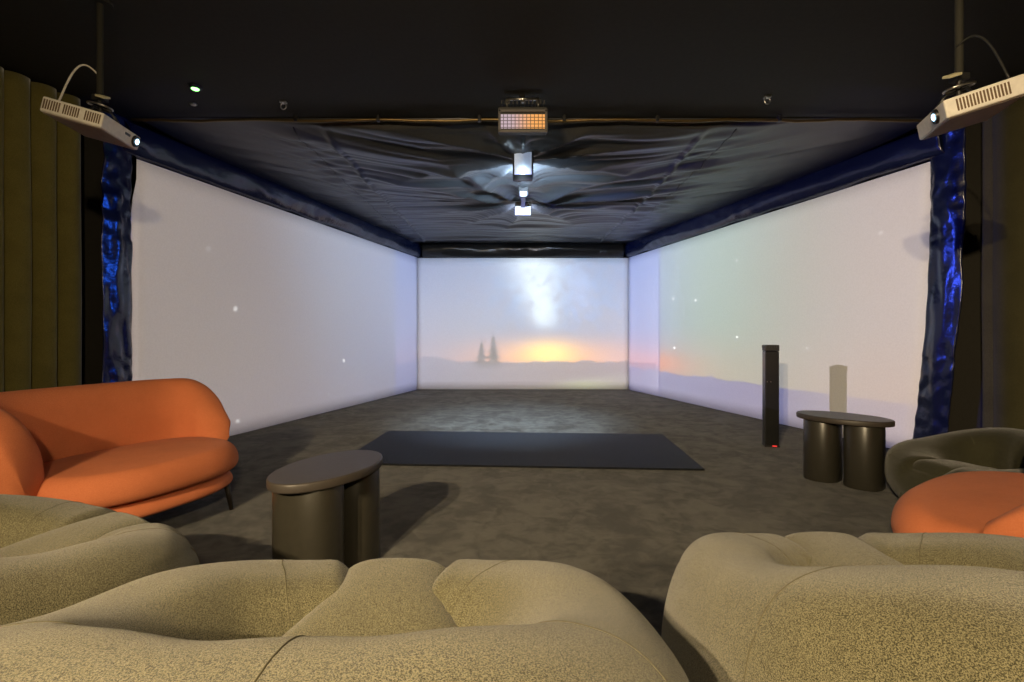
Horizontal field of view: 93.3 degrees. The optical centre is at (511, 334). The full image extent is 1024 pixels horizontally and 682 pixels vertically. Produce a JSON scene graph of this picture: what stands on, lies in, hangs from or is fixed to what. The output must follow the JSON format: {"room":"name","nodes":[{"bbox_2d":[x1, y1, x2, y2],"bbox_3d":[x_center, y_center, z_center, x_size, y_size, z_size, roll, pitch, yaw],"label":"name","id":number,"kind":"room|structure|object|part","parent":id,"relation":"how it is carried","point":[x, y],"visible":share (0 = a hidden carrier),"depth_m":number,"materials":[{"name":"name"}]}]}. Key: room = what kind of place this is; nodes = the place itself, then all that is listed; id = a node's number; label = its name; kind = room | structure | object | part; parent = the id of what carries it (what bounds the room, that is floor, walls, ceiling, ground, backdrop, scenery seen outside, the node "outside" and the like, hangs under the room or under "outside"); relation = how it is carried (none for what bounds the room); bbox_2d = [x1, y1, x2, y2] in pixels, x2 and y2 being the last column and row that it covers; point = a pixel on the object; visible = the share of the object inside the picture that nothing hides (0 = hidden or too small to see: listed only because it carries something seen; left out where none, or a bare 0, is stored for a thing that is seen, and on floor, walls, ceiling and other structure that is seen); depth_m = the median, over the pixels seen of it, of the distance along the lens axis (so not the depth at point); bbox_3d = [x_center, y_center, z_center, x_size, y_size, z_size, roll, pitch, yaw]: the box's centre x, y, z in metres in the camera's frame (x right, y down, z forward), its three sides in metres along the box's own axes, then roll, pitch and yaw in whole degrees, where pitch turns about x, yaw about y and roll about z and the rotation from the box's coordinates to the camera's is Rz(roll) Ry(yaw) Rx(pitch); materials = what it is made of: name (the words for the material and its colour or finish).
{"room":"immersive projection room","nodes":[
{"label":"immersive projection room","id":0,"kind":"room"},
{"bbox_2d":[81,134,411,384],"bbox_3d":[-3.741,-0.400,3.750,0.097,3.000,13.144,0,0,15],"label":"wall","id":1,"kind":"structure","parent":0,"point":[92,154],"depth_m":4.13,"materials":[{"name":"paint"}]},
{"bbox_2d":[0,0,1023,243],"bbox_3d":[0.226,-1.950,3.750,11.123,0.100,12.700,0,0,0],"label":"ceiling","id":2,"kind":"structure","parent":0,"point":[322,58],"depth_m":3.27,"materials":[{"name":"black paint"}]},
{"bbox_2d":[0,66,81,391],"bbox_3d":[-4.140,-0.397,1.351,0.124,2.977,5.306,0,0,14],"label":"pleated curtain","id":3,"kind":"object","parent":2,"relation":"hanging from","point":[41,253],"visible":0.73,"depth_m":3.60,"materials":[{"name":"green fabric"}]},
{"bbox_2d":[86,0,118,122],"bbox_3d":[-2.345,-1.558,2.744,0.163,0.682,0.136,0,0,0],"label":"mount","id":4,"kind":"object","parent":2,"relation":"attached to","point":[101,6],"visible":0.93,"depth_m":2.74,"materials":[{"name":"black paint"}]},
{"bbox_2d":[58,64,95,100],"bbox_3d":[-2.420,-1.394,2.692,0.010,0.256,0.171,0,0,44],"label":"power cable","id":5,"kind":"object","parent":4,"relation":"attached to","point":[80,65],"visible":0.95,"depth_m":2.67,"materials":[{"name":"white plastic"}]},
{"bbox_2d":[40,96,139,149],"bbox_3d":[-2.372,-1.192,2.746,0.309,0.155,0.363,0,0,-11],"label":"projector","id":6,"kind":"object","parent":4,"relation":"attached to","point":[89,123],"visible":1,"depth_m":2.62,"materials":[{"name":"white plastic"}]},
{"bbox_2d":[42,98,100,123],"bbox_3d":[-2.342,-1.190,2.571,0.267,0.051,0.004,14,-1,-11],"label":"vent","id":7,"kind":"object","parent":6,"relation":"attached to","point":[44,98],"depth_m":2.57,"materials":[{"name":"white plastic"}]},
{"bbox_3d":[-2.388,-1.153,2.746,0.270,0.006,0.332,14,-1,-11],"label":"plate","id":8,"kind":"part","parent":6,"relation":"part of","materials":[{"name":"white plastic"}]},
{"bbox_3d":[-2.348,-1.266,2.714,0.014,0.057,0.076,0,0,2],"label":"arm","id":9,"kind":"part","parent":4,"relation":"part of","materials":[{"name":"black metal"}]},
{"bbox_3d":[-2.307,-1.343,2.722,0.054,0.039,0.049,0,0,0],"label":"plate","id":10,"kind":"part","parent":4,"relation":"part of","materials":[{"name":"metal"}]},
{"bbox_3d":[-2.307,-1.256,2.769,0.092,0.077,0.014,0,0,-24],"label":"arm","id":11,"kind":"part","parent":4,"relation":"part of","materials":[{"name":"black metal"}]},
{"bbox_2d":[187,83,202,91],"bbox_3d":[-2.420,-1.884,3.690,0.100,0.031,0.100,0,0,0],"label":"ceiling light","id":12,"kind":"object","parent":2,"relation":"attached to","point":[195,87],"visible":1,"depth_m":3.67,"materials":[{"name":"white plastic"}]},
{"bbox_2d":[279,101,286,109],"bbox_3d":[-1.860,-1.865,3.930,0.054,0.068,0.040,0,0,0],"label":"ceiling hook","id":13,"kind":"object","parent":2,"relation":"attached to","point":[281,102],"visible":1,"depth_m":3.93,"materials":[{"name":"metal"}]},
{"bbox_2d":[498,95,547,134],"bbox_3d":[0.085,-1.742,3.815,0.386,0.314,0.150,0,0,0],"label":"light","id":14,"kind":"object","parent":2,"relation":"attached to","point":[513,120],"visible":1,"depth_m":3.79,"materials":[{"name":"grey metal"}]},
{"bbox_2d":[501,114,544,127],"bbox_3d":[0.085,-1.675,3.787,0.350,0.110,0.004,0,0,0],"label":"grille","id":15,"kind":"object","parent":14,"relation":"attached to","point":[507,120],"depth_m":3.78,"materials":[{"name":"grey"}]},
{"bbox_2d":[513,151,532,181],"bbox_3d":[0.105,-1.705,4.665,0.200,0.390,0.189,0,0,0],"label":"ceiling projector","id":16,"kind":"object","parent":2,"relation":"hanging from","point":[522,163],"visible":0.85,"depth_m":4.62,"materials":[{"name":"white plastic"}]},
{"bbox_3d":[0.105,-1.645,4.620,0.165,0.220,0.006,0,0,0],"label":"pane","id":17,"kind":"part","parent":16,"relation":"part of","materials":[{"name":"glass"}]},
{"bbox_3d":[0.105,-1.570,4.605,0.068,0.068,0.068,0,0,0],"label":"bulb","id":18,"kind":"part","parent":16,"relation":"part of","materials":[{"name":"white glass"}]},
{"bbox_2d":[515,186,531,215],"bbox_3d":[0.147,-1.721,5.935,0.214,0.358,0.850,0,0,0],"label":"ceiling projector","id":19,"kind":"object","parent":2,"relation":"attached to","point":[522,208],"visible":0.86,"depth_m":6.21,"materials":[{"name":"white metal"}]},
{"bbox_2d":[131,114,922,122],"bbox_3d":[0.223,-1.863,4.160,6.987,0.074,0.045,0,0,0],"label":"rail","id":20,"kind":"object","parent":2,"relation":"attached to","point":[378,118],"visible":0.97,"depth_m":4.15,"materials":[{"name":"brown metal"}]},
{"bbox_2d":[100,112,132,382],"bbox_3d":[-3.302,-0.375,4.047,0.067,2.932,0.256,0,0,16],"label":"drape","id":21,"kind":"object","parent":20,"relation":"hanging from","point":[116,245],"visible":0.67,"depth_m":4.02,"materials":[{"name":"blue fabric"}]},
{"bbox_3d":[0.223,-1.848,4.160,6.987,0.043,0.026,0,0,0],"label":"rail","id":22,"kind":"part","parent":20,"relation":"part of","materials":[{"name":"brown metal"}]},
{"bbox_2d":[913,127,966,438],"bbox_3d":[3.700,-0.375,4.222,0.056,2.931,0.439,0,0,-15],"label":"drape","id":23,"kind":"object","parent":20,"relation":"hanging from","point":[948,182],"visible":0.89,"depth_m":4.15,"materials":[{"name":"blue fabric"}]},
{"bbox_2d":[142,118,923,242],"bbox_3d":[0.223,-1.772,6.918,6.984,0.261,5.404,0,0,0],"label":"ceiling canopy","id":24,"kind":"object","parent":2,"relation":"attached to","point":[611,181],"visible":1,"depth_m":5.06,"materials":[{"name":"black fabric"}]},
{"bbox_2d":[123,120,421,256],"bbox_3d":[-2.534,-1.692,6.849,0.123,0.303,5.788,0,0,15],"label":"valance","id":25,"kind":"object","parent":24,"relation":"hanging from","point":[155,148],"visible":0.91,"depth_m":5.33,"materials":[{"name":"blue fabric"}]},
{"bbox_2d":[422,243,623,257],"bbox_3d":[0.220,-1.693,9.572,4.001,0.300,0.153,0,0,0],"label":"valance","id":26,"kind":"object","parent":24,"relation":"hanging from","point":[441,250],"visible":0.97,"depth_m":9.56,"materials":[{"name":"black fabric"}]},
{"bbox_2d":[624,132,944,256],"bbox_3d":[2.968,-1.691,6.887,0.119,0.304,5.722,0,0,-15],"label":"valance","id":27,"kind":"object","parent":24,"relation":"hanging from","point":[907,151],"visible":0.95,"depth_m":5.41,"materials":[{"name":"blue fabric"}]},
{"bbox_2d":[763,95,771,104],"bbox_3d":[2.030,-1.865,3.840,0.054,0.068,0.040,0,0,0],"label":"ceiling hook","id":28,"kind":"object","parent":2,"relation":"attached to","point":[765,97],"visible":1,"depth_m":3.84,"materials":[{"name":"metal"}]},
{"bbox_2d":[935,0,976,107],"bbox_3d":[2.077,-1.485,2.251,0.158,0.828,0.133,0,0,16],"label":"mount","id":29,"kind":"object","parent":2,"relation":"attached to","point":[959,76],"visible":0.96,"depth_m":2.24,"materials":[{"name":"black paint"}]},
{"bbox_3d":[2.048,-1.109,2.274,0.091,0.076,0.014,0,0,26],"label":"arm","id":30,"kind":"part","parent":29,"relation":"part of","materials":[{"name":"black metal"}]},
{"bbox_3d":[2.027,-1.195,2.225,0.054,0.039,0.049,0,0,0],"label":"plate","id":31,"kind":"part","parent":29,"relation":"part of","materials":[{"name":"metal"}]},
{"bbox_3d":[2.086,-1.117,2.218,0.014,0.060,0.077,0,0,2],"label":"arm","id":32,"kind":"part","parent":29,"relation":"part of","materials":[{"name":"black metal"}]},
{"bbox_2d":[917,74,1023,139],"bbox_3d":[2.113,-1.043,2.246,0.293,0.185,0.440,0,0,29],"label":"projector","id":33,"kind":"object","parent":29,"relation":"hanging from","point":[979,105],"visible":1,"depth_m":2.10,"materials":[{"name":"white plastic"}]},
{"bbox_3d":[2.125,-1.003,2.246,0.251,0.006,0.403,-13,1,29],"label":"plate","id":34,"kind":"part","parent":33,"relation":"part of","materials":[{"name":"white plastic"}]},
{"bbox_2d":[955,82,1011,110],"bbox_3d":[2.008,-1.017,2.059,0.173,0.051,0.004,-13,1,29],"label":"vent","id":35,"kind":"object","parent":33,"relation":"attached to","point":[998,92],"depth_m":2.06,"materials":[{"name":"white plastic"}]},
{"bbox_2d":[955,35,1010,78],"bbox_3d":[2.116,-1.234,2.172,0.010,0.270,0.193,0,0,-28],"label":"power cable","id":36,"kind":"object","parent":29,"relation":"attached to","point":[985,40],"visible":0.97,"depth_m":2.14,"materials":[{"name":"grey rubber"}]},
{"bbox_2d":[981,96,1023,429],"bbox_3d":[4.575,-0.397,1.395,0.059,2.977,5.384,0,0,-15],"label":"pleated curtain","id":37,"kind":"object","parent":2,"relation":"hanging from","point":[1002,280],"visible":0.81,"depth_m":3.86,"materials":[{"name":"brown fabric"}]},
{"bbox_2d":[143,389,897,635],"bbox_3d":[0.226,1.150,3.750,11.123,0.100,12.700,0,0,0],"label":"floor","id":38,"kind":"structure","parent":0,"point":[630,529],"depth_m":3.33,"materials":[{"name":"carpet"}]},
{"bbox_2d":[0,494,200,625],"bbox_3d":[-1.488,0.757,1.247,1.172,0.783,1.115,0,0,23],"label":"lounge chair","id":39,"kind":"object","parent":38,"relation":"on","point":[56,554],"visible":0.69,"depth_m":1.26,"materials":[{"name":"fabric"}]},
{"bbox_2d":[0,512,149,557],"bbox_3d":[-1.439,0.877,1.356,0.721,0.544,0.835,0,0,26],"label":"seat cushion","id":40,"kind":"object","parent":39,"relation":"on","point":[42,532],"depth_m":1.53,"materials":[{"name":"fabric"}]},
{"bbox_2d":[0,378,238,517],"bbox_3d":[-2.211,0.701,2.770,0.946,0.802,1.357,0,0,19],"label":"loveseat","id":41,"kind":"object","parent":38,"relation":"on","point":[140,448],"visible":0.83,"depth_m":2.69,"materials":[{"name":"fabric"}]},
{"bbox_2d":[37,437,238,507],"bbox_3d":[-2.110,0.746,2.739,0.730,0.178,1.080,0,0,19],"label":"seat cushion","id":42,"kind":"object","parent":41,"relation":"on","point":[119,472],"depth_m":2.55,"materials":[{"name":"fabric"}]},
{"bbox_3d":[-2.110,0.892,2.739,0.670,0.085,1.020,0,0,19],"label":"seat","id":43,"kind":"part","parent":41,"relation":"part of","materials":[{"name":"fabric"}]},
{"bbox_3d":[-1.783,1.014,3.037,0.058,0.175,0.035,0,0,-26],"label":"leg","id":44,"kind":"part","parent":41,"relation":"part of","materials":[{"name":"black metal"}]},
{"bbox_2d":[131,159,417,435],"bbox_3d":[-2.591,-0.226,6.913,0.021,2.628,5.675,0,0,15],"label":"projection screen","id":45,"kind":"object","parent":38,"relation":"on","point":[284,316],"visible":0.95,"depth_m":5.65,"materials":[{"name":"white fabric"}]},
{"bbox_2d":[266,450,382,567],"bbox_3d":[-0.850,0.852,2.250,0.390,0.493,0.620,0,0,20],"label":"side table","id":46,"kind":"object","parent":38,"relation":"on","point":[325,506],"visible":0.8,"depth_m":2.08,"materials":[{"name":"black metal"}]},
{"bbox_2d":[0,558,688,681],"bbox_3d":[-0.297,0.744,0.839,1.230,0.815,1.115,0,0,-2],"label":"sofa","id":47,"kind":"object","parent":38,"relation":"on","point":[381,619],"visible":1,"depth_m":0.76,"materials":[{"name":"fabric"}]},
{"bbox_2d":[282,558,457,636],"bbox_3d":[-0.300,0.868,0.958,0.757,0.566,0.835,0,0,0],"label":"seat cushion","id":48,"kind":"object","parent":47,"relation":"on","point":[381,596],"depth_m":1.10,"materials":[{"name":"fabric"}]},
{"bbox_2d":[418,258,627,388],"bbox_3d":[0.220,-0.226,9.660,4.230,2.628,0.008,0,0,0],"label":"projection screen","id":49,"kind":"object","parent":38,"relation":"on","point":[484,323],"visible":1,"depth_m":9.66,"materials":[{"name":"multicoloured fabric"}]},
{"bbox_2d":[358,431,704,470],"bbox_3d":[0.080,1.091,4.690,3.050,0.016,1.380,0,0,3],"label":"rug","id":50,"kind":"object","parent":38,"relation":"on","point":[397,448],"visible":0.8,"depth_m":4.53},
{"bbox_2d":[762,345,779,446],"bbox_3d":[2.569,0.599,4.799,0.136,1.002,0.138,0,0,15],"label":"tower","id":51,"kind":"object","parent":38,"relation":"on","point":[770,353],"visible":1,"depth_m":4.74,"materials":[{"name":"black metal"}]},
{"bbox_2d":[628,162,930,447],"bbox_3d":[3.023,-0.226,6.954,0.021,2.628,5.592,0,0,-15],"label":"projection screen","id":52,"kind":"object","parent":38,"relation":"on","point":[838,280],"visible":0.94,"depth_m":5.63,"materials":[{"name":"white fabric"}]},
{"bbox_2d":[661,532,1023,681],"bbox_3d":[0.953,0.757,1.058,1.172,0.783,1.115,0,0,-2],"label":"lounge chair","id":53,"kind":"object","parent":38,"relation":"on","point":[801,606],"visible":0.99,"depth_m":0.81,"materials":[{"name":"fabric"}]},
{"bbox_2d":[785,532,902,566],"bbox_3d":[0.950,0.877,1.177,0.721,0.544,0.835,0,0,0],"label":"seat cushion","id":54,"kind":"object","parent":53,"relation":"on","point":[813,549],"depth_m":1.37,"materials":[{"name":"fabric"}]},
{"bbox_2d":[796,410,894,491],"bbox_3d":[2.480,0.852,3.620,0.390,0.493,0.620,0,0,-42],"label":"side table","id":55,"kind":"object","parent":38,"relation":"on","point":[864,436],"visible":1,"depth_m":3.50,"materials":[{"name":"black metal"}]},
{"bbox_2d":[885,427,1023,499],"bbox_3d":[2.971,0.873,2.953,1.037,0.519,1.090,0,0,-4],"label":"lounge chair","id":56,"kind":"object","parent":38,"relation":"on","point":[910,463],"visible":0.56,"depth_m":3.12,"materials":[{"name":"fabric"}]},
{"bbox_2d":[898,459,995,499],"bbox_3d":[2.861,0.952,2.947,0.777,0.361,0.670,0,0,-2],"label":"seat cushion","id":57,"kind":"object","parent":56,"relation":"on","point":[911,472],"depth_m":2.97,"materials":[{"name":"fabric"}]},
{"bbox_2d":[891,471,1023,537],"bbox_3d":[2.159,0.701,1.894,1.692,0.802,0.941,0,0,-33],"label":"loveseat","id":58,"kind":"object","parent":38,"relation":"on","point":[983,502],"visible":0.58,"depth_m":1.91,"materials":[{"name":"fabric"}]},
{"bbox_3d":[2.219,0.600,1.797,1.685,0.600,0.703,0,0,-33],"label":"backrest","id":59,"kind":"part","parent":58,"relation":"part of","materials":[{"name":"fabric"}]},
{"bbox_2d":[414,244,628,257],"bbox_3d":[0.220,-0.400,10.150,4.532,3.000,0.100,0,0,0],"label":"wall","id":60,"kind":"structure","parent":0,"point":[421,256],"depth_m":10.10,"materials":[{"name":"paint"}]},
{"bbox_2d":[635,122,982,431],"bbox_3d":[4.187,-0.400,3.750,0.097,3.000,13.147,0,0,-15],"label":"wall","id":61,"kind":"structure","parent":0,"point":[966,397],"depth_m":4.22,"materials":[{"name":"paint"}]}
]}

